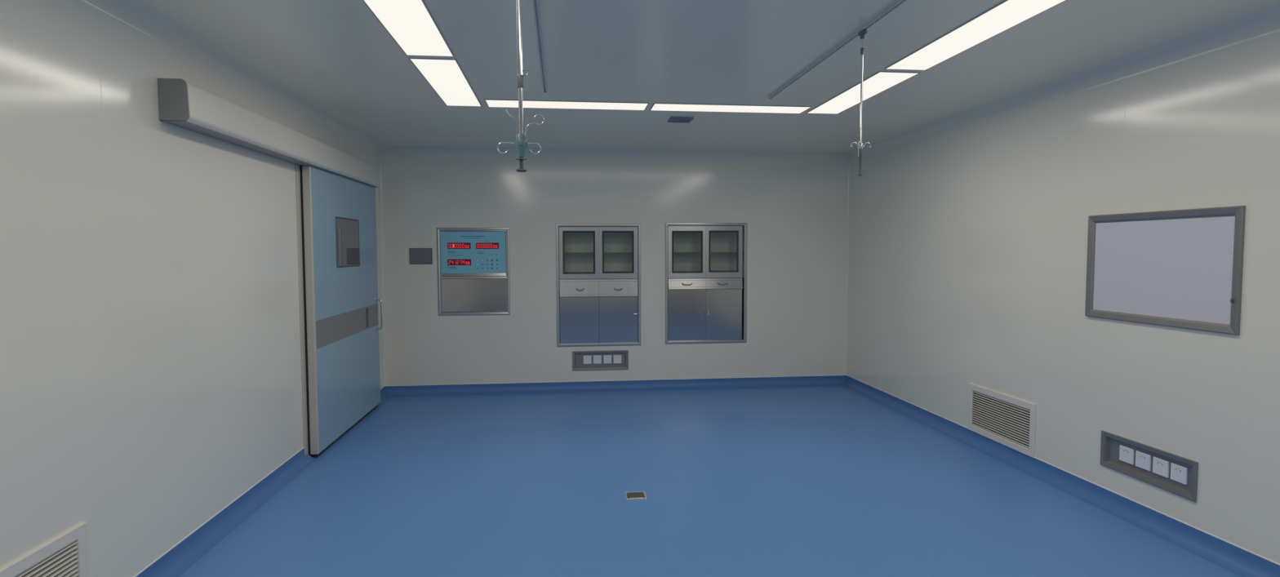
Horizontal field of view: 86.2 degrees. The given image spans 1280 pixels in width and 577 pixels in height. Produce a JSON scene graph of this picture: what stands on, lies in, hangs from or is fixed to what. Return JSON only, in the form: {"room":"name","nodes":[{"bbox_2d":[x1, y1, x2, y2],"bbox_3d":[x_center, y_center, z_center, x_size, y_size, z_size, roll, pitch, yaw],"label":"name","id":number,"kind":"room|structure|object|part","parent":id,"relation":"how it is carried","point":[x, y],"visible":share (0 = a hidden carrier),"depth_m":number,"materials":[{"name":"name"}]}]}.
{"room":"operating room","nodes":[
{"label":"operating room","id":0,"kind":"room"},
{"bbox_2d":[0,0,383,576],"bbox_3d":[-2.197,0.089,2.527,0.080,2.576,9.200,0,3,-6],"label":"wall","id":1,"kind":"structure","parent":0,"point":[202,255],"depth_m":2.96,"materials":[{"name":"paint"}]},
{"bbox_2d":[0,521,88,576],"bbox_3d":[-2.126,1.111,2.293,0.035,0.367,0.765,0,3,-6],"label":"air vent","id":2,"kind":"object","parent":1,"relation":"in","point":[53,558],"visible":1,"depth_m":2.52,"materials":[{"name":"white metal"}]},
{"bbox_2d":[97,13,123,576],"bbox_3d":[-2.192,0.072,2.835,0.001,2.376,0.002,0,3,-6],"label":"trim","id":3,"kind":"structure","parent":1,"relation":"attached to","point":[97,13],"depth_m":2.83,"materials":[{"name":"beige"}]},
{"bbox_2d":[133,447,318,576],"bbox_3d":[-1.996,1.383,1.520,0.076,0.106,7.015,0,3,-6],"label":"baseboard","id":4,"kind":"structure","parent":1,"relation":"attached to","point":[178,559],"depth_m":3.71,"materials":[{"name":"blue plastic"}]},
{"bbox_2d":[72,0,386,156],"bbox_3d":[-2.112,-1.150,2.468,0.104,0.104,9.200,0,3,-6],"label":"trim","id":5,"kind":"structure","parent":1,"relation":"attached to","point":[138,16],"depth_m":3.65,"materials":[{"name":"paint"}]},
{"bbox_2d":[157,78,379,187],"bbox_3d":[-2.365,-0.973,4.869,0.130,0.195,3.389,0,3,-6],"label":"door track cover","id":6,"kind":"object","parent":1,"relation":"attached to","point":[183,104],"visible":0.94,"depth_m":3.83,"materials":[{"name":"white metal"}]},
{"bbox_2d":[295,164,382,456],"bbox_3d":[-2.444,0.137,5.760,0.156,2.121,1.779,0,3,-6],"label":"door","id":7,"kind":"structure","parent":1,"relation":"in","point":[336,215],"depth_m":5.39,"materials":[{"name":"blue metal"}]},
{"bbox_3d":[-2.438,-0.383,5.717,0.003,0.383,0.601,0,3,-6],"label":"pane","id":8,"kind":"part","parent":7,"relation":"part of","materials":[{"name":"clear glass"}]},
{"bbox_3d":[-2.492,0.267,6.250,0.003,0.172,0.075,0,3,-6],"label":"recessed pull","id":9,"kind":"part","parent":7,"relation":"part of","materials":[{"name":"grey metal"}]},
{"bbox_3d":[-2.487,0.245,6.519,0.072,0.306,0.028,0,3,-6],"label":"pull handle","id":10,"kind":"part","parent":7,"relation":"part of","materials":[{"name":"silver metal"}]},
{"bbox_2d":[377,386,390,405],"bbox_3d":[-2.611,1.084,6.930,0.076,0.106,0.480,0,3,-6],"label":"baseboard","id":11,"kind":"structure","parent":1,"relation":"attached to","point":[384,397],"depth_m":7.02,"materials":[{"name":"blue plastic"}]},
{"bbox_2d":[381,156,848,386],"bbox_3d":[-0.177,-0.188,7.418,5.198,2.576,0.080,0,3,-6],"label":"wall","id":12,"kind":"structure","parent":0,"point":[795,214],"depth_m":7.35,"materials":[{"name":"paint"}]},
{"bbox_2d":[378,154,386,386],"bbox_3d":[-2.666,-0.214,7.085,0.026,2.476,0.026,0,3,-6],"label":"trim","id":13,"kind":"structure","parent":12,"relation":"attached to","point":[380,156],"depth_m":7.09,"materials":[{"name":"paint"}]},
{"bbox_2d":[409,248,432,264],"bbox_3d":[-2.281,-0.337,7.125,0.228,0.164,0.011,0,3,-6],"label":"blank plate","id":14,"kind":"object","parent":12,"relation":"attached to","point":[417,255],"visible":1,"depth_m":7.12,"materials":[{"name":"grey metal"}]},
{"bbox_2d":[436,227,510,315],"bbox_3d":[-1.748,-0.177,7.205,0.744,0.921,0.031,0,3,-6],"label":"control panel","id":15,"kind":"object","parent":12,"relation":"attached to","point":[473,277],"visible":1,"depth_m":7.20,"materials":[{"name":"silver metal"}]},
{"bbox_3d":[-1.749,-0.379,7.196,0.670,0.446,0.006,0,3,-6],"label":"plate","id":16,"kind":"part","parent":15,"relation":"part of","materials":[{"name":"teal"}]},
{"bbox_3d":[-1.748,-0.131,7.203,0.684,0.061,0.023,0,3,-6],"label":"cross rail","id":17,"kind":"part","parent":15,"relation":"part of","materials":[{"name":"silver metal"}]},
{"bbox_2d":[528,187,530,350],"bbox_3d":[-1.174,-0.177,7.265,0.002,2.376,0.001,0,3,-6],"label":"trim","id":18,"kind":"structure","parent":12,"relation":"attached to","point":[528,188],"depth_m":7.26,"materials":[{"name":"beige metal"}]},
{"bbox_2d":[555,223,640,346],"bbox_3d":[-0.459,-0.044,7.509,0.905,1.316,0.372,0,3,-6],"label":"cabinet","id":19,"kind":"object","parent":12,"relation":"attached to","point":[598,265],"visible":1,"depth_m":7.38,"materials":[{"name":"silver metal"}]},
{"bbox_3d":[-0.652,-0.381,7.329,0.418,0.555,0.020,0,3,-6],"label":"glass door","id":20,"kind":"part","parent":19,"relation":"part of","materials":[{"name":"clear glass"}]},
{"bbox_3d":[-0.650,-0.005,7.336,0.418,0.188,0.037,0,3,-6],"label":"drawer","id":21,"kind":"part","parent":19,"relation":"part of","materials":[{"name":"silver metal"}]},
{"bbox_3d":[-0.650,0.340,7.364,0.418,0.500,0.010,0,3,-6],"label":"door","id":22,"kind":"part","parent":19,"relation":"part of","materials":[{"name":"silver metal"}]},
{"bbox_2d":[564,252,631,253],"bbox_3d":[-0.465,-0.396,7.537,0.863,0.005,0.253,0,3,-6],"label":"shelf","id":23,"kind":"object","parent":19,"relation":"attached to","point":[565,252],"depth_m":7.41,"materials":[{"name":"grey glass"}]},
{"bbox_3d":[-0.236,-0.384,7.377,0.418,0.555,0.020,0,3,-6],"label":"glass door","id":24,"kind":"part","parent":19,"relation":"part of","materials":[{"name":"clear glass"}]},
{"bbox_3d":[-0.233,-0.009,7.383,0.418,0.188,0.037,0,3,-6],"label":"drawer","id":25,"kind":"part","parent":19,"relation":"part of","materials":[{"name":"silver metal"}]},
{"bbox_3d":[-0.234,0.336,7.416,0.417,0.500,0.010,0,3,-6],"label":"door","id":26,"kind":"part","parent":19,"relation":"part of","materials":[{"name":"silver metal"}]},
{"bbox_2d":[572,350,628,370],"bbox_3d":[-0.428,0.777,7.409,0.603,0.210,0.031,0,3,-6],"label":"box","id":27,"kind":"object","parent":12,"relation":"attached to","point":[613,359],"visible":1,"depth_m":7.41,"materials":[{"name":"silver metal"}]},
{"bbox_2d":[583,355,591,364],"bbox_3d":[-0.568,0.771,7.398,0.088,0.091,0.011,0,3,-6],"label":"socket","id":28,"kind":"object","parent":27,"relation":"attached to","point":[587,359],"depth_m":7.39,"materials":[{"name":"grey plastic"}]},
{"bbox_2d":[593,355,601,364],"bbox_3d":[-0.462,0.770,7.410,0.088,0.091,0.011,0,3,-6],"label":"socket","id":29,"kind":"object","parent":27,"relation":"attached to","point":[597,358],"depth_m":7.41,"materials":[{"name":"grey plastic"}]},
{"bbox_3d":[-0.429,0.776,7.422,0.541,0.148,0.004,0,3,-6],"label":"plate","id":30,"kind":"part","parent":27,"relation":"part of","materials":[{"name":"silver metal"}]},
{"bbox_2d":[603,355,611,364],"bbox_3d":[-0.353,0.770,7.423,0.088,0.091,0.011,0,3,-6],"label":"socket","id":31,"kind":"object","parent":27,"relation":"attached to","point":[606,358],"depth_m":7.42,"materials":[{"name":"grey plastic"}]},
{"bbox_2d":[613,355,621,363],"bbox_3d":[-0.244,0.769,7.435,0.088,0.091,0.011,0,3,-6],"label":"socket","id":32,"kind":"object","parent":27,"relation":"attached to","point":[616,358],"depth_m":7.43,"materials":[{"name":"grey plastic"}]},
{"bbox_2d":[379,146,849,163],"bbox_3d":[-0.170,-1.421,7.262,5.038,0.104,0.104,0,3,-6],"label":"trim","id":33,"kind":"structure","parent":12,"relation":"attached to","point":[387,151],"depth_m":7.28,"materials":[{"name":"paint"}]},
{"bbox_2d":[384,374,846,396],"bbox_3d":[-0.166,1.052,7.412,5.038,0.106,0.076,0,3,-6],"label":"baseboard","id":34,"kind":"structure","parent":12,"relation":"attached to","point":[809,380],"depth_m":7.41,"materials":[{"name":"blue plastic"}]},
{"bbox_2d":[665,222,746,344],"bbox_3d":[0.708,-0.065,7.640,0.907,1.320,0.372,0,3,-6],"label":"cabinet","id":35,"kind":"object","parent":12,"relation":"attached to","point":[706,263],"visible":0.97,"depth_m":7.51,"materials":[{"name":"silver metal"}]},
{"bbox_3d":[0.513,0.290,7.494,0.414,0.562,0.010,0,3,-6],"label":"door","id":36,"kind":"part","parent":35,"relation":"part of","materials":[{"name":"silver metal"}]},
{"bbox_3d":[0.511,-0.397,7.461,0.415,0.568,0.020,0,3,-6],"label":"glass door","id":37,"kind":"part","parent":35,"relation":"part of","materials":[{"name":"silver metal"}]},
{"bbox_3d":[0.514,-0.051,7.465,0.415,0.118,0.039,0,3,-6],"label":"drawer","id":38,"kind":"part","parent":35,"relation":"part of","materials":[{"name":"silver metal"}]},
{"bbox_3d":[0.923,0.286,7.544,0.407,0.562,0.010,0,3,-6],"label":"door","id":39,"kind":"part","parent":35,"relation":"part of","materials":[{"name":"silver metal"}]},
{"bbox_3d":[0.921,-0.401,7.507,0.408,0.568,0.020,0,3,-6],"label":"glass door","id":40,"kind":"part","parent":35,"relation":"part of","materials":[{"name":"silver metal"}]},
{"bbox_3d":[0.924,-0.054,7.511,0.408,0.118,0.039,0,3,-6],"label":"drawer","id":41,"kind":"part","parent":35,"relation":"part of","materials":[{"name":"silver metal"}]},
{"bbox_2d":[844,160,850,375],"bbox_3d":[2.322,-0.256,7.649,0.026,2.476,0.026,0,3,-6],"label":"trim","id":42,"kind":"structure","parent":12,"relation":"attached to","point":[849,162],"depth_m":7.65,"materials":[{"name":"paint"}]},
{"bbox_2d":[178,385,1240,576],"bbox_3d":[0.349,1.403,2.889,5.198,0.100,9.360,0,3,-6],"label":"floor","id":43,"kind":"structure","parent":0,"point":[835,481],"depth_m":4.10,"materials":[{"name":"blue plastic"}]},
{"bbox_2d":[624,491,647,500],"bbox_3d":[-0.026,1.277,4.222,0.127,0.005,0.127,0,3,-6],"label":"socket","id":44,"kind":"object","parent":43,"relation":"on","point":[637,495],"visible":1,"depth_m":4.22,"materials":[{"name":"white"}]},
{"bbox_3d":[-0.026,1.278,4.222,0.107,0.002,0.107,0,3,-6],"label":"lid","id":45,"kind":"part","parent":44,"relation":"part of","materials":[{"name":"grey metal"}]},
{"bbox_2d":[142,0,1279,152],"bbox_3d":[0.343,-1.268,2.741,5.198,0.100,9.360,0,3,-6],"label":"ceiling","id":46,"kind":"structure","parent":0,"point":[336,55],"depth_m":3.78,"materials":[{"name":"paint"}]},
{"bbox_2d":[362,0,454,57],"bbox_3d":[-1.070,-1.234,3.107,0.254,0.006,1.241,0,3,-6],"label":"recessed light","id":47,"kind":"object","parent":46,"relation":"in","point":[411,24],"visible":1,"depth_m":3.23,"materials":[{"name":"white plastic"}]},
{"bbox_2d":[408,57,481,106],"bbox_3d":[-1.216,-1.305,4.397,0.254,0.006,1.241,0,3,-6],"label":"recessed light","id":48,"kind":"object","parent":46,"relation":"in","point":[446,77],"visible":1,"depth_m":4.26,"materials":[{"name":"white plastic"}]},
{"bbox_2d":[532,0,547,93],"bbox_3d":[-0.386,-1.189,2.405,0.030,0.020,4.289,0,3,-6],"label":"rail","id":49,"kind":"object","parent":46,"relation":"attached to","point":[535,4],"visible":1,"depth_m":3.43,"materials":[{"name":"silver metal"}]},
{"bbox_2d":[497,0,544,172],"bbox_3d":[-0.308,-0.722,1.747,0.121,0.842,0.048,0,3,-6],"label":"pole","id":50,"kind":"object","parent":49,"relation":"hanging from","point":[521,144],"visible":1,"depth_m":1.75,"materials":[{"name":"grey metal"}]},
{"bbox_3d":[-0.307,-0.454,1.762,0.011,0.136,0.011,0,3,-6],"label":"rod","id":51,"kind":"part","parent":50,"relation":"part of","materials":[{"name":"silver metal"}]},
{"bbox_2d":[484,98,648,110],"bbox_3d":[-0.528,-1.340,4.991,1.162,0.006,0.251,0,3,-6],"label":"recessed light","id":52,"kind":"object","parent":46,"relation":"in","point":[490,102],"visible":1,"depth_m":4.98,"materials":[{"name":"white plastic"}]},
{"bbox_2d":[667,116,693,122],"bbox_3d":[0.329,-1.369,5.552,0.180,0.013,0.186,0,3,-6],"label":"ceiling vent","id":53,"kind":"object","parent":46,"relation":"in","point":[673,119],"visible":1,"depth_m":5.51,"materials":[{"name":"grey metal"}]},
{"bbox_2d":[649,102,812,113],"bbox_3d":[0.673,-1.350,5.127,1.178,0.006,0.251,0,3,-6],"label":"recessed light","id":54,"kind":"object","parent":46,"relation":"in","point":[656,106],"visible":1,"depth_m":5.11,"materials":[{"name":"white plastic"}]},
{"bbox_2d":[768,0,906,99],"bbox_3d":[1.142,-1.203,2.596,0.024,0.020,4.326,0,3,-6],"label":"rail","id":55,"kind":"object","parent":46,"relation":"attached to","point":[895,4],"visible":1,"depth_m":3.51,"materials":[{"name":"silver metal"}]},
{"bbox_2d":[850,30,871,176],"bbox_3d":[1.064,-0.888,3.293,0.092,0.687,0.056,-3,4,-38],"label":"pole","id":56,"kind":"object","parent":55,"relation":"hanging from","point":[862,33],"visible":1,"depth_m":3.29,"materials":[{"name":"grey metal"}]},
{"bbox_3d":[1.066,-0.913,3.292,0.011,0.429,0.011,0,3,-6],"label":"rod","id":57,"kind":"part","parent":56,"relation":"part of","materials":[{"name":"silver metal"}]},
{"bbox_2d":[805,71,919,114],"bbox_3d":[1.483,-1.328,4.703,0.255,0.006,1.241,0,3,-6],"label":"recessed light","id":58,"kind":"object","parent":46,"relation":"in","point":[879,82],"visible":1,"depth_m":4.57,"materials":[{"name":"white plastic"}]},
{"bbox_2d":[884,0,1066,70],"bbox_3d":[1.630,-1.257,3.413,0.255,0.006,1.241,0,3,-6],"label":"recessed light","id":59,"kind":"object","parent":46,"relation":"in","point":[1006,15],"visible":1,"depth_m":3.33,"materials":[{"name":"white plastic"}]},
{"bbox_2d":[847,31,1279,564],"bbox_3d":[2.889,0.046,3.103,0.080,2.576,9.200,0,3,-6],"label":"wall","id":60,"kind":"structure","parent":0,"point":[968,246],"depth_m":4.17,"materials":[{"name":"paint"}]},
{"bbox_2d":[967,382,1036,458],"bbox_3d":[2.644,0.948,5.017,0.035,0.370,0.765,0,3,-6],"label":"air vent","id":61,"kind":"object","parent":60,"relation":"in","point":[1002,416],"visible":1,"depth_m":4.98,"materials":[{"name":"white metal"}]},
{"bbox_2d":[843,375,1279,576],"bbox_3d":[2.816,1.281,3.163,0.076,0.106,9.200,0,3,-6],"label":"baseboard","id":62,"kind":"structure","parent":60,"relation":"attached to","point":[1241,562],"depth_m":4.04,"materials":[{"name":"blue plastic"}]},
{"bbox_2d":[845,1,1279,162],"bbox_3d":[2.799,-1.192,3.024,0.104,0.104,9.200,0,3,-6],"label":"trim","id":63,"kind":"structure","parent":60,"relation":"attached to","point":[1264,21],"depth_m":3.95,"materials":[{"name":"paint"}]},
{"bbox_2d":[1113,79,1126,422],"bbox_3d":[2.753,-0.170,3.928,0.001,2.035,0.002,0,3,-6],"label":"trim","id":64,"kind":"structure","parent":60,"relation":"attached to","point":[1126,79],"depth_m":3.91,"materials":[{"name":"beige metal"}]},
{"bbox_2d":[1100,431,1198,502],"bbox_3d":[2.787,0.962,3.764,0.031,0.205,0.616,0,3,-6],"label":"electrical outlet panel","id":65,"kind":"object","parent":60,"relation":"attached to","point":[1177,475],"visible":1,"depth_m":3.74,"materials":[{"name":"silver metal"}]},
{"bbox_2d":[1119,444,1134,465],"bbox_3d":[2.777,0.949,3.905,0.011,0.088,0.096,0,3,-6],"label":"socket","id":66,"kind":"object","parent":65,"relation":"attached to","point":[1126,452],"depth_m":3.90,"materials":[{"name":"grey plastic"}]},
{"bbox_2d":[1135,450,1151,471],"bbox_3d":[2.790,0.955,3.794,0.011,0.088,0.095,0,3,-6],"label":"socket","id":67,"kind":"object","parent":65,"relation":"attached to","point":[1143,458],"depth_m":3.79,"materials":[{"name":"grey plastic"}]},
{"bbox_3d":[2.800,0.962,3.765,0.004,0.143,0.554,0,3,-6],"label":"plate","id":68,"kind":"part","parent":65,"relation":"part of","materials":[{"name":"silver metal"}]},
{"bbox_2d":[1152,457,1169,478],"bbox_3d":[2.802,0.962,3.682,0.011,0.088,0.095,0,3,-6],"label":"socket","id":69,"kind":"object","parent":65,"relation":"attached to","point":[1161,465],"depth_m":3.67,"materials":[{"name":"grey plastic"}]},
{"bbox_2d":[1170,462,1187,484],"bbox_3d":[2.815,0.967,3.574,0.011,0.088,0.092,0,3,-6],"label":"socket","id":70,"kind":"object","parent":65,"relation":"attached to","point":[1179,471],"depth_m":3.57,"materials":[{"name":"grey plastic"}]},
{"bbox_2d":[1084,205,1245,335],"bbox_3d":[2.773,-0.110,3.687,0.039,0.609,0.947,0,3,-6],"label":"film viewer","id":71,"kind":"object","parent":60,"relation":"attached to","point":[1180,268],"visible":1,"depth_m":3.60,"materials":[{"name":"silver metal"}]}
]}

